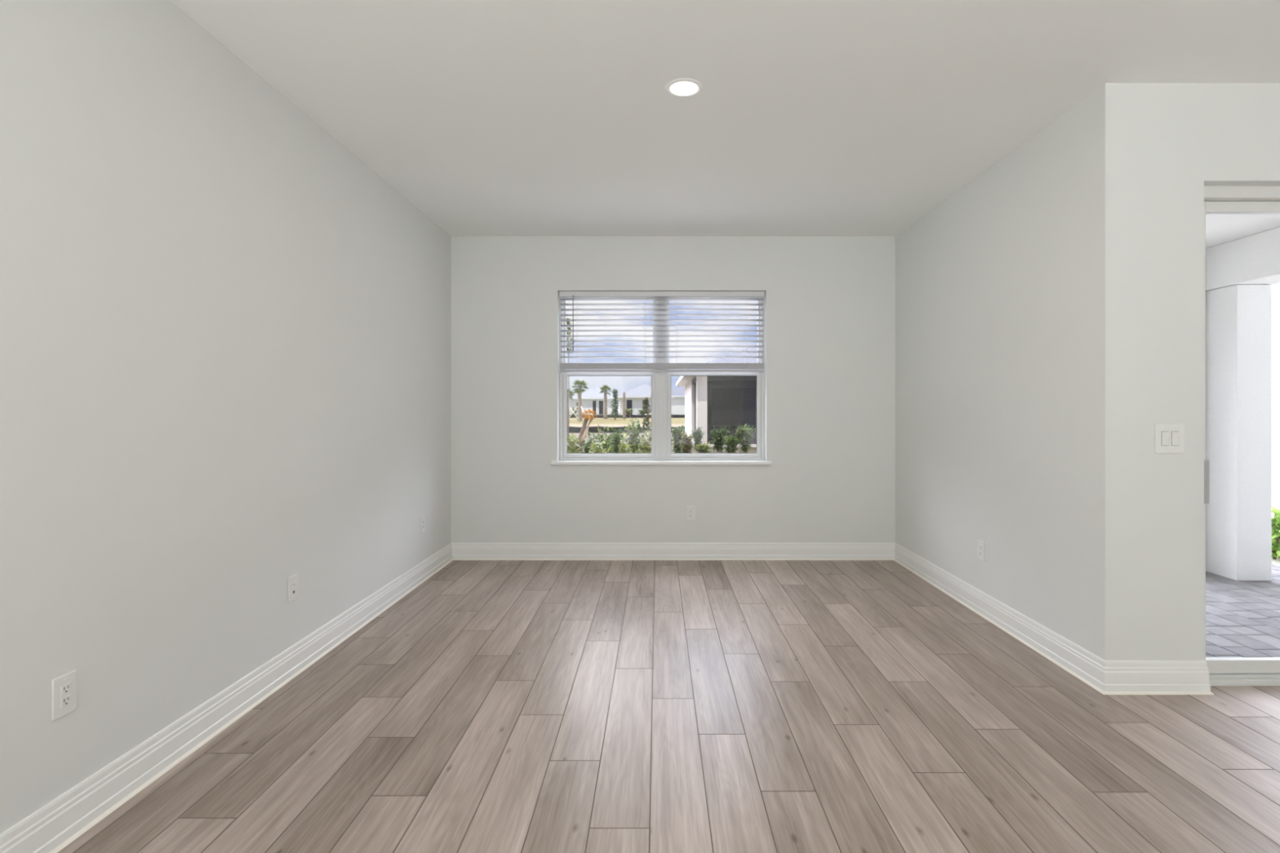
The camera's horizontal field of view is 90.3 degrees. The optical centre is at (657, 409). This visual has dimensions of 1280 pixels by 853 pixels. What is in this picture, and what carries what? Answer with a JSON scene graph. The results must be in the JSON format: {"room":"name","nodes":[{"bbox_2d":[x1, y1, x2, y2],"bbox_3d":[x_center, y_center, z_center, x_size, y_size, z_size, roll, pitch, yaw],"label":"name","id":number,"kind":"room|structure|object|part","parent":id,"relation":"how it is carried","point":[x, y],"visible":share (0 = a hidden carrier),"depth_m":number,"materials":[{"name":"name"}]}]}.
{"room":"empty living room","nodes":[
{"label":"empty living room","id":0,"kind":"room"},
{"bbox_2d":[0,0,451,834],"bbox_3d":[-1.927,-0.102,-0.085,0.200,2.863,11.830,0,0,0],"label":"wall","id":1,"kind":"structure","parent":0,"point":[225,336],"depth_m":2.43,"materials":[{"name":"paint"}]},
{"bbox_2d":[51,669,76,720],"bbox_3d":[-1.822,0.878,1.955,0.010,0.125,0.079,0,0,0],"label":"wall outlet","id":2,"kind":"object","parent":1,"relation":"attached to","point":[64,687],"visible":1,"depth_m":1.95,"materials":[{"name":"white plastic"}]},
{"bbox_2d":[62,694,70,706],"bbox_3d":[-1.818,0.896,1.955,0.001,0.028,0.028,0,0,0],"label":"receptacle","id":3,"kind":"object","parent":2,"relation":"attached to","point":[65,698],"depth_m":1.96,"materials":[{"name":"white plastic"}]},
{"bbox_2d":[62,682,70,695],"bbox_3d":[-1.818,0.860,1.955,0.001,0.028,0.028,0,0,0],"label":"receptacle","id":4,"kind":"object","parent":2,"relation":"attached to","point":[65,686],"depth_m":1.96,"materials":[{"name":"white plastic"}]},
{"bbox_2d":[0,542,453,852],"bbox_3d":[-1.814,1.255,-0.185,0.026,0.150,11.630,0,0,0],"label":"baseboard","id":5,"kind":"structure","parent":1,"relation":"attached to","point":[62,820],"depth_m":2.44,"materials":[{"name":"white paint"}]},
{"bbox_2d":[288,573,297,603],"bbox_3d":[-1.819,0.894,3.180,0.015,0.125,0.079,0,0,0],"label":"cable plate","id":6,"kind":"object","parent":1,"relation":"attached to","point":[292,580],"visible":1,"depth_m":3.17,"materials":[{"name":"white plastic"}]},
{"bbox_2d":[420,515,425,533],"bbox_3d":[-1.822,0.894,4.940,0.010,0.125,0.079,0,0,0],"label":"wall outlet","id":7,"kind":"object","parent":1,"relation":"attached to","point":[422,518],"visible":1,"depth_m":4.93,"materials":[{"name":"white plastic"}]},
{"bbox_2d":[57,560,1279,852],"bbox_3d":[2.087,1.405,-0.185,7.827,0.150,11.630,0,0,0],"label":"floor","id":8,"kind":"structure","parent":0,"point":[495,706],"depth_m":2.59,"materials":[{"name":"beige wood"}]},
{"bbox_2d":[451,235,895,542],"bbox_3d":[0.239,-0.102,5.730,4.132,2.863,0.200,0,0,0],"label":"wall","id":9,"kind":"structure","parent":0,"point":[830,300],"depth_m":5.63,"materials":[{"name":"paint"}]},
{"bbox_2d":[551,292,772,464],"bbox_3d":[0.035,-0.282,5.699,1.946,1.540,0.202,0,0,0],"label":"window","id":10,"kind":"structure","parent":9,"relation":"in","point":[660,454],"depth_m":5.72,"materials":[{"name":"white plastic"}]},
{"bbox_3d":[-0.436,-0.663,5.774,0.832,0.716,0.030,0,0,0],"label":"sash","id":11,"kind":"part","parent":10,"relation":"part of","materials":[{"name":"white plastic"}]},
{"bbox_3d":[-0.436,0.044,5.739,0.832,0.778,0.032,0,0,0],"label":"sash","id":12,"kind":"part","parent":10,"relation":"part of","materials":[{"name":"white plastic"}]},
{"bbox_3d":[0.035,0.474,5.671,1.946,0.028,0.147,0,0,0],"label":"sill","id":13,"kind":"part","parent":10,"relation":"part of","materials":[{"name":"white paint"}]},
{"bbox_2d":[560,291,764,372],"bbox_3d":[0.038,-0.690,5.665,1.817,0.717,0.070,0,0,0],"label":"window blind","id":14,"kind":"object","parent":10,"relation":"attached to","point":[565,367],"visible":1,"depth_m":5.65,"materials":[{"name":"white plastic"}]},
{"bbox_3d":[-0.718,-0.677,5.672,0.002,0.649,0.055,0,0,0],"label":"ladder cord","id":15,"kind":"part","parent":14,"relation":"part of","materials":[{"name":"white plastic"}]},
{"bbox_3d":[0.038,-0.342,5.672,1.811,0.022,0.050,0,0,0],"label":"rail","id":16,"kind":"part","parent":14,"relation":"part of","materials":[{"name":"grey plastic"}]},
{"bbox_3d":[0.796,-0.677,5.672,0.002,0.649,0.055,0,0,0],"label":"ladder cord","id":17,"kind":"part","parent":14,"relation":"part of","materials":[{"name":"white fabric"}]},
{"bbox_3d":[0.508,-0.663,5.774,0.845,0.716,0.030,0,0,0],"label":"sash","id":18,"kind":"part","parent":10,"relation":"part of","materials":[{"name":"white plastic"}]},
{"bbox_3d":[0.508,0.044,5.739,0.845,0.778,0.032,0,0,0],"label":"sash","id":19,"kind":"part","parent":10,"relation":"part of","materials":[{"name":"white plastic"}]},
{"bbox_2d":[451,542,894,559],"bbox_3d":[0.139,1.255,5.617,3.932,0.150,0.026,0,0,0],"label":"baseboard","id":20,"kind":"structure","parent":9,"relation":"attached to","point":[460,551],"depth_m":5.62,"materials":[{"name":"white paint"}]},
{"bbox_2d":[686,506,695,520],"bbox_3d":[0.294,0.921,5.625,0.079,0.125,0.010,0,0,0],"label":"wall outlet","id":21,"kind":"object","parent":9,"relation":"attached to","point":[691,510],"visible":1,"depth_m":5.62,"materials":[{"name":"white plastic"}]},
{"bbox_2d":[170,0,1279,235],"bbox_3d":[2.087,-1.608,-0.185,8.227,0.150,12.030,0,0,0],"label":"ceiling","id":22,"kind":"structure","parent":0,"point":[491,117],"depth_m":3.04,"materials":[{"name":"white paint"}]},
{"bbox_2d":[664,78,702,97],"bbox_3d":[0.126,-1.530,3.035,0.183,0.006,0.183,0,0,0],"label":"recessed light","id":23,"kind":"object","parent":22,"relation":"in","point":[679,87],"visible":1,"depth_m":3.02,"materials":[{"name":"white paint"}]},
{"bbox_2d":[895,103,1077,644],"bbox_3d":[2.205,-0.102,4.410,0.200,2.863,2.440,0,0,0],"label":"wall","id":24,"kind":"structure","parent":0,"point":[986,279],"depth_m":3.92,"materials":[{"name":"paint"}]},
{"bbox_2d":[977,539,984,561],"bbox_3d":[2.100,0.917,4.130,0.010,0.125,0.079,0,0,0],"label":"wall outlet","id":25,"kind":"object","parent":24,"relation":"attached to","point":[980,544],"visible":1,"depth_m":4.12,"materials":[{"name":"white plastic"}]},
{"bbox_2d":[893,542,1105,694],"bbox_3d":[2.092,1.255,4.297,0.026,0.150,2.666,0,0,0],"label":"baseboard","id":26,"kind":"structure","parent":24,"relation":"attached to","point":[1085,665],"depth_m":3.72,"materials":[{"name":"white paint"}]},
{"bbox_2d":[1077,83,1279,660],"bbox_3d":[4.053,-0.102,3.090,3.895,2.863,0.200,0,0,0],"label":"wall","id":27,"kind":"structure","parent":0,"point":[1148,153],"depth_m":2.99,"materials":[{"name":"paint"}]},
{"bbox_2d":[1103,660,1213,694],"bbox_3d":[2.337,1.255,3.007,0.516,0.150,0.086,0,0,0],"label":"baseboard","id":28,"kind":"structure","parent":27,"relation":"attached to","point":[1121,677],"depth_m":2.98,"materials":[{"name":"white paint"}]},
{"bbox_2d":[1155,423,1184,453],"bbox_3d":[2.404,0.137,2.984,0.136,0.140,0.013,0,0,0],"label":"light switch","id":29,"kind":"object","parent":27,"relation":"attached to","point":[1169,437],"visible":1,"depth_m":2.98,"materials":[{"name":"white plastic"}]},
{"bbox_2d":[1204,186,1279,685],"bbox_3d":[3.784,0.128,3.120,2.431,2.404,0.130,0,0,0],"label":"door","id":30,"kind":"structure","parent":27,"relation":"in","point":[1223,671],"depth_m":3.10,"materials":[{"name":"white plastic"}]},
{"bbox_3d":[2.644,0.352,3.086,0.048,0.210,0.025,0,0,0],"label":"handle","id":31,"kind":"part","parent":30,"relation":"part of","materials":[{"name":"grey metal"}]},
{"bbox_3d":[3.784,0.128,3.120,2.431,2.404,0.130,0,0,0],"label":"frame","id":32,"kind":"part","parent":30,"relation":"part of","materials":[{"name":"white plastic"}]},
{"bbox_2d":[1205,564,1279,657],"bbox_3d":[3.987,1.530,4.897,3.362,0.201,3.405,0,0,0],"label":"floor","id":33,"kind":"structure","parent":0,"point":[1242,617],"depth_m":4.37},
{"bbox_2d":[1205,284,1271,580],"bbox_3d":[4.975,0.195,5.550,0.290,2.470,0.500,0,0,0],"label":"column","id":34,"kind":"structure","parent":33,"relation":"on","point":[1238,317],"depth_m":5.30,"materials":[{"name":"white paint"}]},
{"bbox_2d":[1205,226,1279,291],"bbox_3d":[3.730,-1.226,4.513,2.840,0.365,2.635,0,0,0],"label":"beam","id":35,"kind":"structure","parent":34,"relation":"on","point":[1252,260],"depth_m":5.21,"materials":[{"name":"white paint"}]},
{"bbox_2d":[1205,213,1279,248],"bbox_3d":[3.730,-1.440,4.513,2.840,0.060,2.635,0,0,0],"label":"ceiling","id":36,"kind":"structure","parent":35,"relation":"on","point":[1220,228],"depth_m":4.88,"materials":[{"name":"white paint"}]},
{"label":"outside","id":37,"kind":"structure","parent":0,"visible":0},
{"bbox_2d":[568,410,1279,566],"bbox_3d":[0.000,1.055,130.000,400.000,1.050,340.000,0,0,0],"label":"ground","id":38,"kind":"structure","parent":37,"point":[573,422],"depth_m":51.83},
{"bbox_2d":[566,317,575,436],"bbox_3d":[-3.393,-0.951,24.010,0.571,5.063,0.560,0,0,-40],"label":"young tree","id":39,"kind":"object","parent":38,"relation":"on","point":[568,323],"visible":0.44,"depth_m":23.97,"materials":[{"name":"green plant"}]},
{"bbox_2d":[567,434,577,450],"bbox_3d":[-1.597,0.999,10.979,0.490,1.231,0.531,0,0,-32],"label":"shrub","id":40,"kind":"object","parent":38,"relation":"on","point":[568,446],"visible":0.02,"depth_m":10.99,"materials":[{"name":"green plant"}]},
{"bbox_2d":[568,406,577,414],"bbox_3d":[-8.867,0.327,67.494,1.112,1.253,1.041,0,0,0],"label":"shrub","id":41,"kind":"object","parent":38,"relation":"on","point":[573,409],"visible":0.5,"depth_m":67.38,"materials":[{"name":"green plant"}]},
{"bbox_2d":[567,387,580,422],"bbox_3d":[-8.304,-0.418,57.754,2.231,3.150,2.071,0,0,31],"label":"palm tree","id":42,"kind":"object","parent":38,"relation":"on","point":[571,393],"visible":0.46,"depth_m":57.86,"materials":[{"name":"green plant"}]},
{"bbox_3d":[-8.221,-1.368,57.983,1.462,1.250,1.529,0,0,31],"label":"crown","id":43,"kind":"part","parent":42,"relation":"part of","materials":[{"name":"green plant"}]},
{"bbox_2d":[567,433,582,453],"bbox_3d":[-1.355,0.995,10.196,0.400,1.235,0.478,0,0,0],"label":"shrub","id":44,"kind":"object","parent":38,"relation":"on","point":[573,446],"visible":0.12,"depth_m":10.19,"materials":[{"name":"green plant"}]},
{"bbox_2d":[568,378,588,420],"bbox_3d":[-7.160,-0.902,59.937,2.214,3.993,2.232,0,0,44],"label":"palm tree","id":45,"kind":"object","parent":38,"relation":"on","point":[579,390],"visible":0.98,"depth_m":59.83,"materials":[{"name":"green plant"}]},
{"bbox_3d":[-7.308,-2.117,60.072,1.814,1.562,1.737,0,0,44],"label":"crown","id":46,"kind":"part","parent":45,"relation":"part of","materials":[{"name":"green plant"}]},
{"bbox_2d":[577,408,597,453],"bbox_3d":[-1.195,0.785,10.817,0.378,1.595,0.298,0,0,28],"label":"stem","id":47,"kind":"object","parent":38,"relation":"on","point":[584,431],"visible":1,"depth_m":10.77,"materials":[{"name":"brown plant"}]},
{"bbox_2d":[582,430,599,453],"bbox_3d":[-1.210,0.965,11.485,0.490,1.283,0.540,0,0,0],"label":"shrub","id":48,"kind":"object","parent":38,"relation":"on","point":[586,448],"visible":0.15,"depth_m":11.45,"materials":[{"name":"green plant"}]},
{"bbox_2d":[568,387,619,414],"bbox_3d":[-9.316,-1.218,98.000,8.028,4.036,13.200,0,0,0],"label":"house","id":49,"kind":"structure","parent":38,"relation":"on","point":[593,399],"depth_m":91.99,"materials":[{"name":"white paint"}]},
{"bbox_3d":[-9.142,-0.245,91.945,0.347,1.850,0.010,0,0,0],"label":"pane","id":50,"kind":"part","parent":49,"relation":"part of","materials":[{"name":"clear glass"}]},
{"bbox_3d":[-8.170,-0.245,91.945,0.486,1.850,0.010,0,0,0],"label":"pane","id":51,"kind":"part","parent":49,"relation":"part of","materials":[{"name":"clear glass"}]},
{"bbox_2d":[588,434,610,453],"bbox_3d":[-0.867,1.000,9.603,0.398,1.255,0.443,0,0,23],"label":"shrub","id":52,"kind":"object","parent":38,"relation":"on","point":[593,446],"visible":0.08,"depth_m":9.57,"materials":[{"name":"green plant"}]},
{"bbox_2d":[590,425,615,453],"bbox_3d":[-0.928,0.917,10.963,0.477,1.357,0.493,0,0,0],"label":"shrub","id":53,"kind":"object","parent":38,"relation":"on","point":[607,440],"visible":0.13,"depth_m":10.97,"materials":[{"name":"green plant"}]},
{"bbox_2d":[599,385,612,418],"bbox_3d":[-5.245,-0.792,64.061,1.440,3.500,1.373,0,0,-16],"label":"palm tree","id":54,"kind":"object","parent":38,"relation":"on","point":[605,387],"visible":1,"depth_m":63.86,"materials":[{"name":"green plant"}]},
{"bbox_3d":[-5.245,-1.901,64.061,1.440,1.281,1.373,0,0,-16],"label":"crown","id":55,"kind":"part","parent":54,"relation":"part of","materials":[{"name":"green plant"}]},
{"bbox_2d":[608,388,622,419],"bbox_3d":[-4.135,-0.518,62.005,1.271,3.048,1.436,0,0,0],"label":"young tree","id":56,"kind":"object","parent":38,"relation":"on","point":[615,409],"visible":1,"depth_m":61.87,"materials":[{"name":"green plant"}]},
{"bbox_2d":[608,428,626,453],"bbox_3d":[-0.813,0.991,12.895,0.467,1.206,0.444,0,0,17],"label":"shrub","id":57,"kind":"object","parent":38,"relation":"on","point":[615,444],"visible":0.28,"depth_m":12.85,"materials":[{"name":"green plant"}]},
{"bbox_2d":[622,391,626,418],"bbox_3d":[-3.369,-0.391,64.005,0.337,2.694,0.367,0,0,9],"label":"palm tree","id":58,"kind":"object","parent":38,"relation":"on","point":[624,393],"visible":1,"depth_m":63.88,"materials":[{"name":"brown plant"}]},
{"bbox_2d":[617,432,632,453],"bbox_3d":[-0.477,0.982,9.819,0.358,1.260,0.389,0,0,36],"label":"shrub","id":59,"kind":"object","parent":38,"relation":"on","point":[624,446],"visible":0.09,"depth_m":9.73,"materials":[{"name":"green plant"}]},
{"bbox_2d":[568,425,684,432],"bbox_3d":[-5.000,1.310,42.995,18.040,0.580,0.081,0,0,0],"label":"fence","id":60,"kind":"object","parent":38,"relation":"on","point":[571,429],"visible":0.12,"depth_m":43.00,"materials":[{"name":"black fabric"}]},
{"bbox_2d":[568,413,684,417],"bbox_3d":[-5.000,0.659,66.195,26.040,0.480,0.081,0,0,0],"label":"fence","id":61,"kind":"object","parent":38,"relation":"on","point":[571,415],"visible":0.15,"depth_m":66.19,"materials":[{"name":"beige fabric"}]},
{"bbox_2d":[625,408,634,414],"bbox_3d":[-3.077,0.356,67.443,1.247,1.119,1.313,0,0,-23],"label":"shrub","id":62,"kind":"object","parent":38,"relation":"on","point":[630,410],"visible":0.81,"depth_m":67.37,"materials":[{"name":"green plant"}]},
{"bbox_2d":[618,417,647,453],"bbox_3d":[-0.467,0.883,11.996,0.531,1.463,0.517,0,0,37],"label":"shrub","id":63,"kind":"object","parent":38,"relation":"on","point":[633,436],"visible":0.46,"depth_m":11.96,"materials":[{"name":"green plant"}]},
{"bbox_2d":[635,408,649,414],"bbox_3d":[-1.661,0.345,67.598,1.695,1.084,1.433,0,0,-24],"label":"shrub","id":64,"kind":"object","parent":38,"relation":"on","point":[640,411],"visible":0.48,"depth_m":67.33,"materials":[{"name":"green plant"}]},
{"bbox_2d":[634,422,651,453],"bbox_3d":[-0.201,0.921,10.584,0.433,1.402,0.430,0,0,27],"label":"shrub","id":65,"kind":"object","parent":38,"relation":"on","point":[645,447],"visible":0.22,"depth_m":10.54,"materials":[{"name":"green plant"}]},
{"bbox_2d":[617,384,674,415],"bbox_3d":[-1.536,-1.103,80.500,6.878,3.909,14.200,0,0,0],"label":"house","id":66,"kind":"structure","parent":38,"relation":"on","point":[634,397],"depth_m":74.01,"materials":[{"name":"white paint"}]},
{"bbox_3d":[-3.281,-0.145,73.945,0.512,1.750,0.010,0,0,0],"label":"pane","id":67,"kind":"part","parent":66,"relation":"part of","materials":[{"name":"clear glass"}]},
{"bbox_2d":[641,397,651,433],"bbox_3d":[-0.698,0.389,40.013,0.793,2.386,0.806,0,0,-26],"label":"young tree","id":68,"kind":"object","parent":38,"relation":"on","point":[647,411],"visible":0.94,"depth_m":39.90,"materials":[{"name":"green plant"}]},
{"bbox_2d":[671,386,684,414],"bbox_3d":[4.780,-1.683,102.000,10.282,4.952,15.200,0,0,0],"label":"house","id":69,"kind":"structure","parent":38,"relation":"on","point":[677,402],"depth_m":95.00,"materials":[{"name":"white paint"}]},
{"bbox_2d":[671,425,688,453],"bbox_3d":[0.643,1.061,20.000,0.706,1.162,0.705,0,0,0],"label":"shrub","id":70,"kind":"object","parent":38,"relation":"on","point":[677,435],"visible":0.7,"depth_m":19.90,"materials":[{"name":"green plant"}]},
{"bbox_2d":[676,431,695,453],"bbox_3d":[0.838,1.140,18.490,0.517,1.049,0.652,0,0,27],"label":"shrub","id":71,"kind":"object","parent":38,"relation":"on","point":[686,442],"visible":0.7,"depth_m":18.42,"materials":[{"name":"green plant"}]},
{"bbox_2d":[691,426,704,450],"bbox_3d":[1.530,1.153,24.567,0.595,0.963,0.660,0,0,0],"label":"shrub","id":72,"kind":"object","parent":38,"relation":"on","point":[697,436],"visible":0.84,"depth_m":24.53,"materials":[{"name":"green plant"}]},
{"bbox_2d":[695,441,713,453],"bbox_3d":[1.372,1.301,19.008,0.576,0.699,0.557,0,0,0],"label":"shrub","id":73,"kind":"object","parent":38,"relation":"on","point":[704,448],"visible":0.58,"depth_m":18.93,"materials":[{"name":"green plant"}]},
{"bbox_2d":[675,344,757,447],"bbox_3d":[7.315,-1.246,32.200,12.410,5.652,12.640,0,0,0],"label":"house","id":74,"kind":"structure","parent":38,"relation":"on","point":[717,402],"depth_m":26.58,"materials":[{"name":"white paint"}]},
{"bbox_3d":[4.475,0.690,28.575,5.450,0.040,4.050,0,0,0],"label":"screen rail","id":75,"kind":"part","parent":74,"relation":"part of","materials":[{"name":"brown metal"}]},
{"bbox_3d":[4.120,0.135,26.585,0.040,2.650,0.070,0,0,0],"label":"screen post","id":76,"kind":"part","parent":74,"relation":"part of","materials":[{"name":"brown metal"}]},
{"bbox_2d":[706,426,731,452],"bbox_3d":[2.283,1.113,23.495,0.959,1.009,0.814,0,0,0],"label":"shrub","id":77,"kind":"object","parent":38,"relation":"on","point":[717,439],"visible":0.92,"depth_m":23.42,"materials":[{"name":"green plant"}]},
{"bbox_2d":[720,435,739,453],"bbox_3d":[2.595,1.260,22.477,0.703,0.760,0.569,0,0,0],"label":"shrub","id":78,"kind":"object","parent":38,"relation":"on","point":[730,441],"visible":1,"depth_m":22.42,"materials":[{"name":"green plant"}]},
{"bbox_2d":[733,423,755,453],"bbox_3d":[3.179,1.088,22.978,0.860,1.150,0.753,0,0,33],"label":"shrub","id":79,"kind":"object","parent":38,"relation":"on","point":[745,432],"visible":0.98,"depth_m":22.93,"materials":[{"name":"green plant"}]},
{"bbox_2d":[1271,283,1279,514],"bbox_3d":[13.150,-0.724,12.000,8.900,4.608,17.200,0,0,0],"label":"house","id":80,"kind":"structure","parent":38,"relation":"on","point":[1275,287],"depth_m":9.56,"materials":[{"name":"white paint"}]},
{"bbox_2d":[1271,506,1279,559],"bbox_3d":[6.504,1.327,6.733,0.582,0.655,0.699,0,0,34],"label":"shrub","id":81,"kind":"object","parent":38,"relation":"on","point":[1276,519],"visible":0.38,"depth_m":6.64,"materials":[{"name":"green plant"}]}
]}

